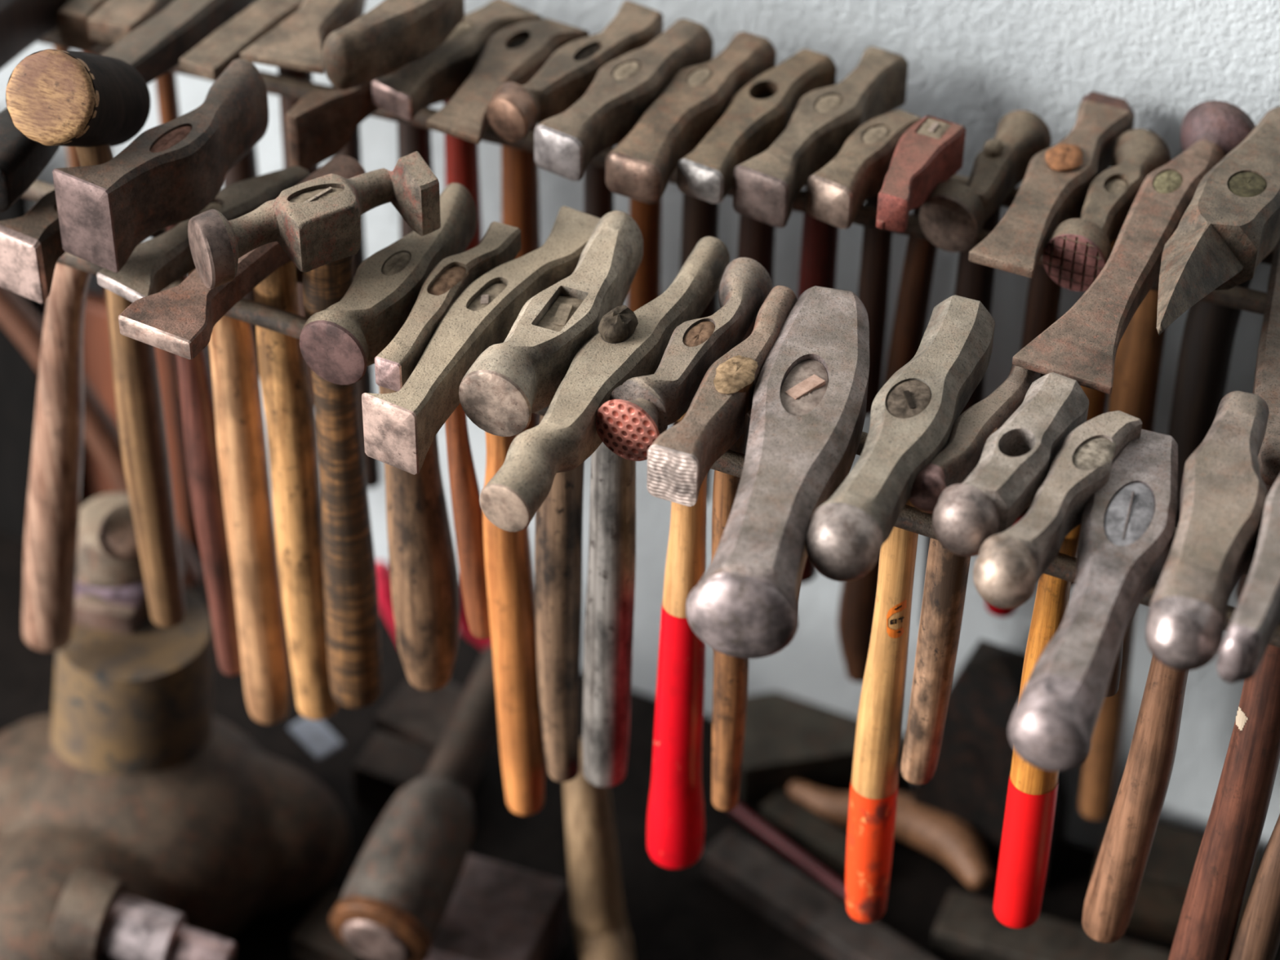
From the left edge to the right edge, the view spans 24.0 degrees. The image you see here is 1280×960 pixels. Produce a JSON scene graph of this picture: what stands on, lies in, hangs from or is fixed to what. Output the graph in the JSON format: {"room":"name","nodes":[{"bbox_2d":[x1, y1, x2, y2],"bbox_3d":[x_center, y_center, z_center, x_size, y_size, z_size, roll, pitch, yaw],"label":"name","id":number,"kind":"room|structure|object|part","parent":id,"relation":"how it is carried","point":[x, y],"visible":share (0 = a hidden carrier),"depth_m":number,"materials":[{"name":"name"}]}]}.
{"room":"metalworking workshop","nodes":[
{"label":"metalworking workshop","id":0,"kind":"room"},
{"bbox_2d":[0,0,1279,866],"bbox_3d":[0.206,-0.521,1.578,5.000,2.600,0.120,18,43,19],"label":"wall","id":1,"kind":"structure","parent":0,"point":[972,64],"depth_m":1.83,"materials":[{"name":"white paint"}]},
{"bbox_3d":[-0.744,1.737,0.937,5.000,0.060,4.400,18,43,19],"label":"floor","id":2,"kind":"structure","parent":0,"visible":0},
{"bbox_2d":[0,533,1279,959],"bbox_3d":[-0.021,0.603,1.945,2.400,0.399,0.850,18,43,19],"label":"workbench","id":3,"kind":"object","parent":2,"relation":"on","point":[671,914],"visible":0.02,"depth_m":2.06,"materials":[{"name":"brown wood"}]},
{"bbox_2d":[0,197,44,541],"bbox_3d":[-0.615,-0.141,2.232,0.415,0.354,0.016,18,43,19],"label":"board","id":4,"kind":"object","parent":3,"relation":"on","point":[19,377],"visible":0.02,"depth_m":2.20,"materials":[{"name":"wood"}]},
{"bbox_2d":[0,286,202,588],"bbox_3d":[-0.378,-0.034,2.050,0.162,0.234,0.026,18,43,19],"label":"wooden pole","id":5,"kind":"object","parent":3,"relation":"on","point":[101,433],"visible":0.4,"depth_m":2.03,"materials":[{"name":"wood"}]},
{"bbox_2d":[44,292,199,562],"bbox_3d":[-0.379,-0.036,2.208,0.102,0.231,0.014,18,43,19],"label":"wooden board","id":6,"kind":"object","parent":3,"relation":"on","point":[97,359],"visible":0.11,"depth_m":2.18,"materials":[{"name":"wood"}]},
{"bbox_2d":[0,493,350,959],"bbox_3d":[-0.355,0.163,1.897,0.292,0.324,0.280,18,43,19],"label":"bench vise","id":7,"kind":"object","parent":3,"relation":"on","point":[137,822],"visible":0.96,"depth_m":1.91,"materials":[{"name":"metal"}]},
{"bbox_2d":[195,529,200,555],"bbox_3d":[-0.367,0.031,2.282,0.191,0.033,0.010,18,43,19],"label":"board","id":8,"kind":"object","parent":3,"relation":"on","point":[199,552],"visible":0.02,"depth_m":2.27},
{"bbox_2d":[288,717,343,760],"bbox_3d":[-0.219,0.173,2.037,0.022,0.009,0.034,-29,48,-31],"label":"paper scrap","id":9,"kind":"object","parent":3,"relation":"on","point":[314,735],"visible":0.8,"depth_m":2.03,"materials":[{"name":"paper"}]},
{"bbox_2d":[290,886,367,959],"bbox_3d":[-0.195,0.298,1.975,0.050,0.022,0.050,17,43,19],"label":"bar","id":10,"kind":"object","parent":3,"relation":"on","point":[314,938],"visible":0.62,"depth_m":1.96,"materials":[{"name":"metal"}]},
{"bbox_2d":[329,644,498,959],"bbox_3d":[-0.121,0.211,1.933,0.069,0.088,0.235,16,42,17],"label":"mallet","id":11,"kind":"object","parent":3,"relation":"on","point":[395,900],"visible":0.96,"depth_m":1.88,"materials":[{"name":"metal"}]},
{"bbox_3d":[-0.110,0.163,1.964,0.034,0.053,0.125,12,41,13],"label":"handle","id":12,"kind":"part","parent":11,"relation":"part of","materials":[{"name":"wood"}]},
{"bbox_2d":[351,730,484,812],"bbox_3d":[-0.153,0.198,2.082,0.067,0.036,0.070,16,42,18],"label":"block","id":13,"kind":"object","parent":3,"relation":"on","point":[388,763],"visible":0.34,"depth_m":2.06,"materials":[{"name":"metal"}]},
{"bbox_2d":[374,678,463,752],"bbox_3d":[-0.141,0.158,2.022,0.059,0.012,0.050,20,43,21],"label":"block","id":14,"kind":"object","parent":13,"relation":"on","point":[415,716],"visible":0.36,"depth_m":2.01,"materials":[{"name":"metal"}]},
{"bbox_2d":[375,560,491,692],"bbox_3d":[-0.129,0.111,2.091,0.147,0.126,0.027,25,45,26],"label":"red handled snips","id":15,"kind":"object","parent":3,"relation":"on","point":[383,574],"visible":0.11,"depth_m":2.09,"materials":[{"name":"plastic"}]},
{"bbox_3d":[-0.134,0.153,2.126,0.020,0.018,0.057,-29,48,-31],"label":"blade","id":16,"kind":"part","parent":15,"relation":"part of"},
{"bbox_2d":[426,853,567,959],"bbox_3d":[-0.101,0.297,1.950,0.083,0.055,0.085,14,42,15],"label":"block","id":17,"kind":"object","parent":3,"relation":"on","point":[495,910],"visible":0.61,"depth_m":1.93,"materials":[{"name":"metal"}]},
{"bbox_2d":[563,737,634,959],"bbox_3d":[-0.023,0.254,1.898,0.039,0.171,0.106,-6,41,-8],"label":"handle","id":18,"kind":"object","parent":3,"relation":"on","point":[601,929],"visible":0.73,"depth_m":1.91,"materials":[{"name":"brown wood"}]},
{"bbox_2d":[20,27,1279,648],"bbox_3d":[-0.088,0.065,1.837,1.682,0.558,0.420,18,43,19],"label":"tool rack","id":19,"kind":"object","parent":3,"relation":"on","point":[911,519],"visible":0.11,"depth_m":1.62,"materials":[{"name":"metal"}]},
{"bbox_2d":[0,107,59,212],"bbox_3d":[-0.336,-0.173,1.600,0.037,0.034,0.069,15,42,16],"label":"hammer","id":20,"kind":"object","parent":19,"relation":"attached to","point":[23,160],"visible":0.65,"depth_m":1.58,"materials":[{"name":"black metal"}]},
{"bbox_2d":[0,0,80,167],"bbox_3d":[-0.374,-0.230,1.807,0.057,0.179,0.111,20,43,21],"label":"mallet","id":21,"kind":"object","parent":19,"relation":"attached to","point":[23,23],"visible":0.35,"depth_m":1.75,"materials":[{"name":"brown wood"}]},
{"bbox_3d":[-0.353,-0.245,1.830,0.017,0.174,0.047,7,40,7],"label":"handle","id":22,"kind":"part","parent":21,"relation":"part of","materials":[{"name":"brown wood"}]},
{"bbox_2d":[0,189,91,652],"bbox_3d":[-0.344,-0.018,1.731,0.111,0.373,0.079,22,44,23],"label":"hammer","id":23,"kind":"object","parent":19,"relation":"attached to","point":[31,247],"visible":0.76,"depth_m":1.74,"materials":[{"name":"wood"}]},
{"bbox_2d":[56,0,107,51],"bbox_3d":[-0.331,-0.171,1.875,0.045,0.311,0.060,13,41,14],"label":"hammer","id":24,"kind":"object","parent":19,"relation":"attached to","point":[72,18],"visible":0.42,"depth_m":1.76,"materials":[{"name":"metal"}]},
{"bbox_2d":[5,48,186,627],"bbox_3d":[-0.294,-0.072,1.678,0.050,0.418,0.100,9,41,9],"label":"mallet","id":25,"kind":"object","parent":19,"relation":"attached to","point":[91,104],"visible":0.83,"depth_m":1.66,"materials":[{"name":"wood"}]},
{"bbox_3d":[-0.286,-0.059,1.695,0.029,0.378,0.032,18,43,19],"label":"handle","id":26,"kind":"part","parent":25,"relation":"part of","materials":[{"name":"wood"}]},
{"bbox_2d":[87,0,189,277],"bbox_3d":[-0.292,-0.170,1.873,0.031,0.320,0.097,13,41,14],"label":"hammer","id":27,"kind":"object","parent":19,"relation":"attached to","point":[116,19],"visible":0.41,"depth_m":1.75,"materials":[{"name":"metal"}]},
{"bbox_3d":[-0.289,-0.174,1.882,0.019,0.315,0.021,-20,44,-23],"label":"handle","id":28,"kind":"part","parent":27,"relation":"part of","materials":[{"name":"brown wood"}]},
{"bbox_2d":[52,58,269,675],"bbox_3d":[-0.246,-0.040,1.699,0.048,0.388,0.144,23,45,24],"label":"hammer","id":29,"kind":"object","parent":19,"relation":"attached to","point":[171,171],"visible":0.88,"depth_m":1.58,"materials":[{"name":"metal"}]},
{"bbox_3d":[-0.249,-0.032,1.689,0.026,0.388,0.036,22,45,24],"label":"handle","id":30,"kind":"part","parent":29,"relation":"part of","materials":[{"name":"brown wood"}]},
{"bbox_2d":[100,0,260,378],"bbox_3d":[-0.263,-0.161,1.827,0.029,0.296,0.159,18,43,19],"label":"hammer","id":31,"kind":"object","parent":19,"relation":"attached to","point":[155,47],"visible":0.4,"depth_m":1.72,"materials":[{"name":"metal"}]},
{"bbox_3d":[-0.246,-0.180,1.855,0.024,0.291,0.024,18,43,19],"label":"handle","id":32,"kind":"part","parent":31,"relation":"part of","materials":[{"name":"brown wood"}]},
{"bbox_2d":[96,165,311,724],"bbox_3d":[-0.229,0.002,1.717,0.046,0.361,0.142,26,46,27],"label":"hammer","id":33,"kind":"object","parent":19,"relation":"attached to","point":[158,262],"visible":0.65,"depth_m":1.68,"materials":[{"name":"wood"}]},
{"bbox_3d":[-0.226,0.002,1.717,0.041,0.359,0.034,27,46,27],"label":"handle","id":34,"kind":"part","parent":33,"relation":"part of","materials":[{"name":"brown wood"}]},
{"bbox_2d":[118,155,365,720],"bbox_3d":[-0.202,0.010,1.681,0.045,0.356,0.184,20,44,21],"label":"hammer","id":35,"kind":"object","parent":19,"relation":"attached to","point":[180,320],"visible":0.66,"depth_m":1.64,"materials":[{"name":"wood"}]},
{"bbox_3d":[-0.193,0.004,1.692,0.032,0.351,0.028,20,44,21],"label":"handle","id":36,"kind":"part","parent":35,"relation":"part of","materials":[{"name":"brown wood"}]},
{"bbox_2d":[179,0,319,408],"bbox_3d":[-0.216,-0.151,1.828,0.032,0.306,0.133,20,43,21],"label":"hammer","id":37,"kind":"object","parent":19,"relation":"attached to","point":[209,59],"visible":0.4,"depth_m":1.72,"materials":[{"name":"metal"}]},
{"bbox_3d":[-0.206,-0.165,1.848,0.025,0.301,0.025,20,43,21],"label":"handle","id":38,"kind":"part","parent":37,"relation":"part of","materials":[{"name":"brown wood"}]},
{"bbox_2d":[240,0,381,488],"bbox_3d":[-0.185,-0.121,1.827,0.050,0.379,0.113,11,41,12],"label":"hammer","id":39,"kind":"object","parent":19,"relation":"attached to","point":[297,43],"visible":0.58,"depth_m":1.70,"materials":[{"name":"metal"}]},
{"bbox_3d":[-0.178,-0.137,1.850,0.019,0.373,0.029,11,41,12],"label":"handle","id":40,"kind":"part","parent":39,"relation":"part of","materials":[{"name":"brown wood"}]},
{"bbox_2d":[187,151,440,708],"bbox_3d":[-0.171,-0.005,1.645,0.126,0.377,0.056,-16,43,-19],"label":"hammer","id":41,"kind":"object","parent":19,"relation":"attached to","point":[316,222],"visible":0.95,"depth_m":1.57,"materials":[{"name":"wood"}]},
{"bbox_3d":[-0.165,-0.010,1.655,0.032,0.372,0.043,1,40,0],"label":"handle","id":42,"kind":"part","parent":41,"relation":"part of","materials":[{"name":"brown wood"}]},
{"bbox_2d":[285,64,432,238],"bbox_3d":[-0.151,-0.140,1.791,0.032,0.270,0.152,21,44,22],"label":"hammer","id":43,"kind":"object","parent":19,"relation":"attached to","point":[321,123],"visible":0.34,"depth_m":1.68,"materials":[{"name":"metal"}]},
{"bbox_3d":[-0.134,-0.161,1.817,0.024,0.270,0.024,21,44,22],"label":"handle","id":44,"kind":"part","parent":43,"relation":"part of","materials":[{"name":"brown wood"}]},
{"bbox_2d":[299,182,476,691],"bbox_3d":[-0.122,-0.005,1.655,0.053,0.299,0.148,17,43,18],"label":"hammer","id":45,"kind":"object","parent":19,"relation":"attached to","point":[338,342],"visible":0.72,"depth_m":1.62,"materials":[{"name":"metal"}]},
{"bbox_3d":[-0.121,0.004,1.647,0.041,0.297,0.038,17,43,18],"label":"handle","id":46,"kind":"part","parent":45,"relation":"part of","materials":[{"name":"brown wood"}]},
{"bbox_2d":[322,0,464,89],"bbox_3d":[-0.136,-0.249,1.676,0.031,0.036,0.099,28,47,29],"label":"hammer","id":47,"kind":"object","parent":19,"relation":"attached to","point":[394,34],"visible":1,"depth_m":1.66,"materials":[{"name":"metal"}]},
{"bbox_2d":[374,221,520,639],"bbox_3d":[-0.099,-0.004,1.614,0.037,0.242,0.134,17,43,18],"label":"hammer","id":48,"kind":"object","parent":19,"relation":"attached to","point":[500,244],"visible":0.74,"depth_m":1.57,"materials":[{"name":"metal"}]},
{"bbox_3d":[-0.092,-0.008,1.620,0.032,0.241,0.034,17,43,18],"label":"handle","id":49,"kind":"part","parent":48,"relation":"part of","materials":[{"name":"brown wood"}]},
{"bbox_2d":[371,0,542,251],"bbox_3d":[-0.109,-0.142,1.799,0.042,0.276,0.115,27,46,28],"label":"hammer","id":50,"kind":"object","parent":19,"relation":"attached to","point":[435,77],"visible":0.56,"depth_m":1.71,"materials":[{"name":"metal"}]},
{"bbox_3d":[-0.106,-0.152,1.810,0.024,0.276,0.024,27,46,28],"label":"handle","id":51,"kind":"part","parent":50,"relation":"part of","materials":[{"name":"brown wood"}]},
{"bbox_2d":[361,205,600,815],"bbox_3d":[-0.077,0.052,1.651,0.044,0.369,0.192,21,44,22],"label":"hammer","id":52,"kind":"object","parent":19,"relation":"attached to","point":[400,428],"visible":0.74,"depth_m":1.57,"materials":[{"name":"metal"}]},
{"bbox_3d":[-0.070,0.051,1.654,0.034,0.367,0.031,21,44,22],"label":"handle","id":53,"kind":"part","parent":52,"relation":"part of","materials":[{"name":"brown wood"}]},
{"bbox_2d":[426,17,589,435],"bbox_3d":[-0.082,-0.112,1.784,0.051,0.307,0.127,20,44,21],"label":"hammer","id":54,"kind":"object","parent":19,"relation":"attached to","point":[516,53],"visible":0.59,"depth_m":1.71,"materials":[{"name":"metal"}]},
{"bbox_3d":[-0.071,-0.132,1.810,0.026,0.304,0.026,20,44,21],"label":"handle","id":55,"kind":"part","parent":54,"relation":"part of","materials":[{"name":"brown wood"}]},
{"bbox_2d":[458,210,643,782],"bbox_3d":[-0.040,0.033,1.632,0.045,0.345,0.165,16,42,17],"label":"hammer","id":56,"kind":"object","parent":19,"relation":"attached to","point":[520,376],"visible":0.78,"depth_m":1.55,"materials":[{"name":"metal"}]},
{"bbox_3d":[-0.045,0.045,1.623,0.029,0.339,0.040,16,42,17],"label":"handle","id":57,"kind":"part","parent":56,"relation":"part of","materials":[{"name":"brown wood"}]},
{"bbox_2d":[487,0,663,218],"bbox_3d":[-0.038,-0.129,1.766,0.033,0.290,0.136,26,46,27],"label":"hammer","id":58,"kind":"object","parent":19,"relation":"attached to","point":[566,76],"visible":0.56,"depth_m":1.67,"materials":[{"name":"metal"}]},
{"bbox_3d":[-0.029,-0.134,1.777,0.020,0.284,0.037,25,45,26],"label":"handle","id":59,"kind":"part","parent":58,"relation":"part of","materials":[{"name":"brown wood"}]},
{"bbox_2d":[479,235,729,787],"bbox_3d":[-0.020,0.054,1.597,0.041,0.337,0.234,19,43,20],"label":"hammer","id":60,"kind":"object","parent":19,"relation":"attached to","point":[627,344],"visible":0.92,"depth_m":1.55,"materials":[{"name":"metal"}]},
{"bbox_3d":[-0.017,0.042,1.611,0.030,0.337,0.030,19,43,20],"label":"handle","id":61,"kind":"part","parent":60,"relation":"part of","materials":[{"name":"grey wood"}]},
{"bbox_2d":[533,18,713,311],"bbox_3d":[-0.011,-0.118,1.746,0.035,0.276,0.144,23,45,24],"label":"hammer","id":62,"kind":"object","parent":19,"relation":"attached to","point":[623,89],"visible":0.68,"depth_m":1.66,"materials":[{"name":"metal"}]},
{"bbox_3d":[-0.005,-0.130,1.760,0.020,0.276,0.049,23,45,24],"label":"handle","id":63,"kind":"part","parent":62,"relation":"part of","materials":[{"name":"brown wood"}]},
{"bbox_3d":[-0.122,-0.093,1.599,1.681,0.012,0.012,18,43,19],"label":"rod","id":64,"kind":"part","parent":19,"relation":"part of","materials":[{"name":"metal"}]},
{"bbox_3d":[-0.049,-0.191,1.717,1.688,0.012,0.012,14,42,15],"label":"rod","id":65,"kind":"part","parent":19,"relation":"part of","materials":[{"name":"metal"}]},
{"bbox_3d":[-0.141,-0.068,1.569,1.681,0.012,0.012,18,43,19],"label":"rod","id":66,"kind":"part","parent":19,"relation":"part of","materials":[{"name":"metal"}]},
{"bbox_2d":[595,257,773,869],"bbox_3d":[0.024,0.068,1.620,0.037,0.377,0.144,19,43,20],"label":"hammer","id":67,"kind":"object","parent":19,"relation":"attached to","point":[638,411],"visible":0.96,"depth_m":1.58,"materials":[{"name":"wood"}]},
{"bbox_3d":[0.023,0.074,1.616,0.033,0.372,0.032,-11,41,-14],"label":"handle","id":68,"kind":"part","parent":67,"relation":"part of","materials":[{"name":"brown wood"}]},
{"bbox_2d":[604,31,776,502],"bbox_3d":[0.025,-0.092,1.760,0.040,0.317,0.153,20,44,21],"label":"hammer","id":69,"kind":"object","parent":19,"relation":"attached to","point":[641,167],"visible":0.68,"depth_m":1.66,"materials":[{"name":"metal"}]},
{"bbox_3d":[0.034,-0.107,1.778,0.026,0.317,0.027,-10,41,-13],"label":"handle","id":70,"kind":"part","parent":69,"relation":"part of","materials":[{"name":"brown wood"}]},
{"bbox_2d":[646,285,796,811],"bbox_3d":[0.044,0.065,1.581,0.028,0.322,0.152,16,42,17],"label":"hammer","id":71,"kind":"object","parent":19,"relation":"attached to","point":[717,420],"visible":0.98,"depth_m":1.48,"materials":[{"name":"metal"}]},
{"bbox_3d":[0.047,0.067,1.578,0.023,0.322,0.044,5,40,4],"label":"handle","id":72,"kind":"part","parent":71,"relation":"part of","materials":[{"name":"brown wood"}]},
{"bbox_2d":[676,48,836,342],"bbox_3d":[0.061,-0.078,1.768,0.035,0.337,0.141,21,44,22],"label":"hammer","id":73,"kind":"object","parent":19,"relation":"attached to","point":[761,111],"visible":0.57,"depth_m":1.66,"materials":[{"name":"metal"}]},
{"bbox_3d":[0.066,-0.085,1.782,0.026,0.328,0.026,21,44,22],"label":"handle","id":74,"kind":"part","parent":73,"relation":"part of","materials":[{"name":"brown wood"}]},
{"bbox_2d":[685,285,869,658],"bbox_3d":[0.071,0.042,1.492,0.056,0.172,0.241,9,41,10],"label":"hammer","id":75,"kind":"object","parent":19,"relation":"attached to","point":[808,412],"visible":0.96,"depth_m":1.42,"materials":[{"name":"metal"}]},
{"bbox_3d":[0.077,0.020,1.521,0.025,0.169,0.049,9,41,10],"label":"handle","id":76,"kind":"part","parent":75,"relation":"part of","materials":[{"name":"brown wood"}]},
{"bbox_2d":[732,46,908,583],"bbox_3d":[0.099,-0.069,1.769,0.037,0.352,0.152,22,44,23],"label":"hammer","id":77,"kind":"object","parent":19,"relation":"attached to","point":[766,186],"visible":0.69,"depth_m":1.66,"materials":[{"name":"metal"}]},
{"bbox_3d":[0.102,-0.074,1.774,0.024,0.351,0.024,22,44,23],"label":"handle","id":78,"kind":"part","parent":77,"relation":"part of","materials":[{"name":"brown wood"}]},
{"bbox_2d":[806,109,922,415],"bbox_3d":[0.121,-0.102,1.699,0.029,0.205,0.089,22,44,23],"label":"hammer","id":79,"kind":"object","parent":19,"relation":"attached to","point":[837,192],"visible":0.71,"depth_m":1.64,"materials":[{"name":"metal"}]},
{"bbox_3d":[0.129,-0.115,1.714,0.018,0.205,0.036,25,45,26],"label":"handle","id":80,"kind":"part","parent":79,"relation":"part of","materials":[{"name":"brown wood"}]},
{"bbox_2d":[804,294,995,923],"bbox_3d":[0.126,0.108,1.562,0.041,0.373,0.205,15,42,17],"label":"hammer","id":81,"kind":"object","parent":19,"relation":"attached to","point":[913,415],"visible":0.99,"depth_m":1.49,"materials":[{"name":"metal"}]},
{"bbox_3d":[0.127,0.103,1.569,0.025,0.372,0.033,15,42,17],"label":"handle","id":82,"kind":"part","parent":81,"relation":"part of","materials":[{"name":"brown wood"}]},
{"bbox_2d":[889,604,904,632],"bbox_3d":[0.131,0.071,1.534,0.007,0.019,0.001,-6,41,-8],"label":"print","id":83,"kind":"object","parent":81,"relation":"on","point":[896,611],"depth_m":1.53},
{"bbox_2d":[837,115,965,683],"bbox_3d":[0.148,-0.015,1.753,0.048,0.436,0.110,2,40,2],"label":"hammer","id":84,"kind":"object","parent":19,"relation":"attached to","point":[931,152],"visible":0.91,"depth_m":1.70,"materials":[{"name":"red metal"}]},
{"bbox_2d":[900,364,1040,784],"bbox_3d":[0.160,0.060,1.536,0.028,0.242,0.121,21,44,23],"label":"hammer","id":85,"kind":"object","parent":19,"relation":"attached to","point":[946,577],"visible":0.84,"depth_m":1.51,"materials":[{"name":"wood"}]},
{"bbox_3d":[0.156,0.066,1.534,0.027,0.236,0.033,21,44,23],"label":"handle","id":86,"kind":"part","parent":85,"relation":"part of","materials":[{"name":"brown wood"}]},
{"bbox_2d":[919,110,1051,616],"bbox_3d":[0.190,-0.044,1.757,0.037,0.358,0.109,22,44,23],"label":"hammer","id":87,"kind":"object","parent":19,"relation":"attached to","point":[954,215],"visible":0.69,"depth_m":1.65,"materials":[{"name":"metal"}]},
{"bbox_3d":[0.188,-0.044,1.757,0.027,0.358,0.027,21,44,23],"label":"handle","id":88,"kind":"part","parent":87,"relation":"part of","materials":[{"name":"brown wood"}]},
{"bbox_2d":[932,372,1088,556],"bbox_3d":[0.177,-0.005,1.436,0.036,0.037,0.125,21,44,22],"label":"hammer","id":89,"kind":"object","parent":19,"relation":"attached to","point":[1015,460],"visible":0.92,"depth_m":1.41,"materials":[{"name":"metal"}]},
{"bbox_2d":[968,91,1134,617],"bbox_3d":[0.222,-0.040,1.724,0.038,0.338,0.180,17,43,19],"label":"hammer","id":90,"kind":"object","parent":19,"relation":"attached to","point":[1053,190],"visible":0.69,"depth_m":1.62,"materials":[{"name":"metal"}]},
{"bbox_3d":[0.226,-0.048,1.735,0.025,0.338,0.024,-8,41,-11],"label":"handle","id":91,"kind":"part","parent":90,"relation":"part of","materials":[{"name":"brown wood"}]},
{"bbox_2d":[973,410,1142,928],"bbox_3d":[0.194,0.129,1.511,0.036,0.330,0.136,24,45,25],"label":"hammer","id":92,"kind":"object","parent":19,"relation":"attached to","point":[1008,566],"visible":0.87,"depth_m":1.44,"materials":[{"name":"metal"}]},
{"bbox_3d":[0.208,0.112,1.532,0.029,0.330,0.034,24,45,25],"label":"handle","id":93,"kind":"part","parent":92,"relation":"part of","materials":[{"name":"brown wood"}]},
{"bbox_2d":[1008,428,1177,771],"bbox_3d":[0.213,0.092,1.420,0.045,0.138,0.216,14,42,15],"label":"hammer","id":94,"kind":"object","parent":19,"relation":"attached to","point":[1126,531],"visible":0.99,"depth_m":1.36,"materials":[{"name":"metal"}]},
{"bbox_3d":[0.228,0.066,1.453,0.023,0.137,0.055,14,42,15],"label":"handle","id":95,"kind":"part","parent":94,"relation":"part of","materials":[{"name":"grey wood"}]},
{"bbox_2d":[1042,128,1170,586],"bbox_3d":[0.252,-0.046,1.706,0.036,0.300,0.122,18,43,19],"label":"hammer","id":96,"kind":"object","parent":19,"relation":"attached to","point":[1077,250],"visible":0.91,"depth_m":1.60,"materials":[{"name":"metal"}]},
{"bbox_3d":[0.256,-0.048,1.713,0.018,0.292,0.029,18,43,19],"label":"handle","id":97,"kind":"part","parent":96,"relation":"part of","materials":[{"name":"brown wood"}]},
{"bbox_3d":[-0.029,-0.217,1.750,1.688,0.012,0.012,14,42,15],"label":"rod","id":98,"kind":"part","parent":19,"relation":"part of","materials":[{"name":"metal"}]},
{"bbox_2d":[1012,100,1256,820],"bbox_3d":[0.259,0.057,1.710,0.053,0.506,0.252,19,43,20],"label":"hammer","id":99,"kind":"object","parent":19,"relation":"attached to","point":[1109,342],"visible":0.78,"depth_m":1.60,"materials":[{"name":"metal"}]},
{"bbox_3d":[0.283,0.022,1.765,0.038,0.490,0.035,-13,42,-16],"label":"handle","id":100,"kind":"part","parent":99,"relation":"part of","materials":[{"name":"brown wood"}]},
{"bbox_2d":[1082,391,1269,942],"bbox_3d":[0.259,0.133,1.493,0.054,0.324,0.186,12,41,13],"label":"hammer","id":101,"kind":"object","parent":19,"relation":"attached to","point":[1223,495],"visible":0.99,"depth_m":1.41,"materials":[{"name":"metal"}]},
{"bbox_3d":[0.258,0.122,1.510,0.040,0.318,0.027,12,41,13],"label":"handle","id":102,"kind":"part","parent":101,"relation":"part of","materials":[{"name":"brown wood"}]},
{"bbox_2d":[1155,106,1279,580],"bbox_3d":[0.299,-0.021,1.641,0.053,0.312,0.212,13,42,14],"label":"hammer","id":103,"kind":"object","parent":19,"relation":"attached to","point":[1230,224],"visible":0.84,"depth_m":1.55,"materials":[{"name":"metal"}]},
{"bbox_2d":[1168,474,1279,959],"bbox_3d":[0.284,0.179,1.492,0.037,0.408,0.157,18,43,19],"label":"hammer","id":104,"kind":"object","parent":19,"relation":"attached to","point":[1206,926],"visible":1,"depth_m":1.48,"materials":[{"name":"wood"}]},
{"bbox_3d":[0.298,0.163,1.516,0.032,0.403,0.036,-22,45,-25],"label":"handle","id":105,"kind":"part","parent":104,"relation":"part of","materials":[{"name":"brown wood"}]},
{"bbox_2d":[1228,813,1279,959],"bbox_3d":[0.316,0.171,1.475,0.036,0.324,0.143,16,42,17],"label":"hammer","id":106,"kind":"object","parent":19,"relation":"attached to","point":[1257,937],"visible":1,"depth_m":1.54,"materials":[{"name":"wood"}]},
{"bbox_2d":[1235,238,1279,601],"bbox_3d":[0.337,0.022,1.629,0.038,0.256,0.216,9,41,10],"label":"hammer","id":107,"kind":"object","parent":19,"relation":"attached to","point":[1266,385],"visible":0.55,"depth_m":1.52,"materials":[{"name":"metal"}]},
{"bbox_3d":[0.359,-0.017,1.680,0.027,0.251,0.048,8,41,8],"label":"handle","id":108,"kind":"part","parent":107,"relation":"part of","materials":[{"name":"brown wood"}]},
{"bbox_2d":[728,803,845,898],"bbox_3d":[0.101,0.249,2.027,0.008,0.008,0.126,-31,49,-32],"label":"rod","id":109,"kind":"object","parent":3,"relation":"on","point":[761,828],"visible":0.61,"depth_m":2.02,"materials":[{"name":"metal"}]},
{"bbox_2d":[760,790,847,882],"bbox_3d":[0.119,0.243,2.047,0.082,0.020,0.022,31,48,31],"label":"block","id":110,"kind":"object","parent":3,"relation":"on","point":[817,837],"visible":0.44,"depth_m":2.04,"materials":[{"name":"metal"}]},
{"bbox_2d":[699,828,935,959],"bbox_3d":[0.121,0.292,1.989,0.189,0.022,0.032,30,48,30],"label":"bar","id":111,"kind":"object","parent":3,"relation":"on","point":[820,919],"visible":0.92,"depth_m":1.99,"materials":[{"name":"metal"}]},
{"bbox_2d":[738,691,906,807],"bbox_3d":[0.121,0.182,2.106,0.122,0.039,0.070,-8,41,-10],"label":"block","id":112,"kind":"object","parent":3,"relation":"on","point":[788,739],"visible":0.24,"depth_m":2.08,"materials":[{"name":"metal"}]},
{"bbox_2d":[787,780,993,889],"bbox_3d":[0.174,0.230,2.042,0.157,0.032,0.043,24,45,25],"label":"handle","id":113,"kind":"object","parent":3,"relation":"on","point":[951,840],"visible":0.84,"depth_m":2.02,"materials":[{"name":"brown wood"}]},
{"bbox_2d":[905,639,1068,891],"bbox_3d":[0.236,0.183,1.999,0.100,0.179,0.040,18,43,19],"label":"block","id":114,"kind":"object","parent":3,"relation":"on","point":[970,781],"visible":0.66,"depth_m":1.98,"materials":[{"name":"metal"}]},
{"bbox_2d":[931,889,1170,959],"bbox_3d":[0.280,0.312,1.968,0.174,0.022,0.040,14,42,16],"label":"bar","id":115,"kind":"object","parent":3,"relation":"on","point":[967,926],"visible":1,"depth_m":1.97,"materials":[{"name":"metal"}]},
{"bbox_2d":[1126,822,1262,951],"bbox_3d":[0.354,0.268,1.994,0.101,0.057,0.050,13,42,14],"label":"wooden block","id":116,"kind":"object","parent":3,"relation":"on","point":[1174,851],"visible":0.26,"depth_m":1.98,"materials":[{"name":"wood"}]}
]}

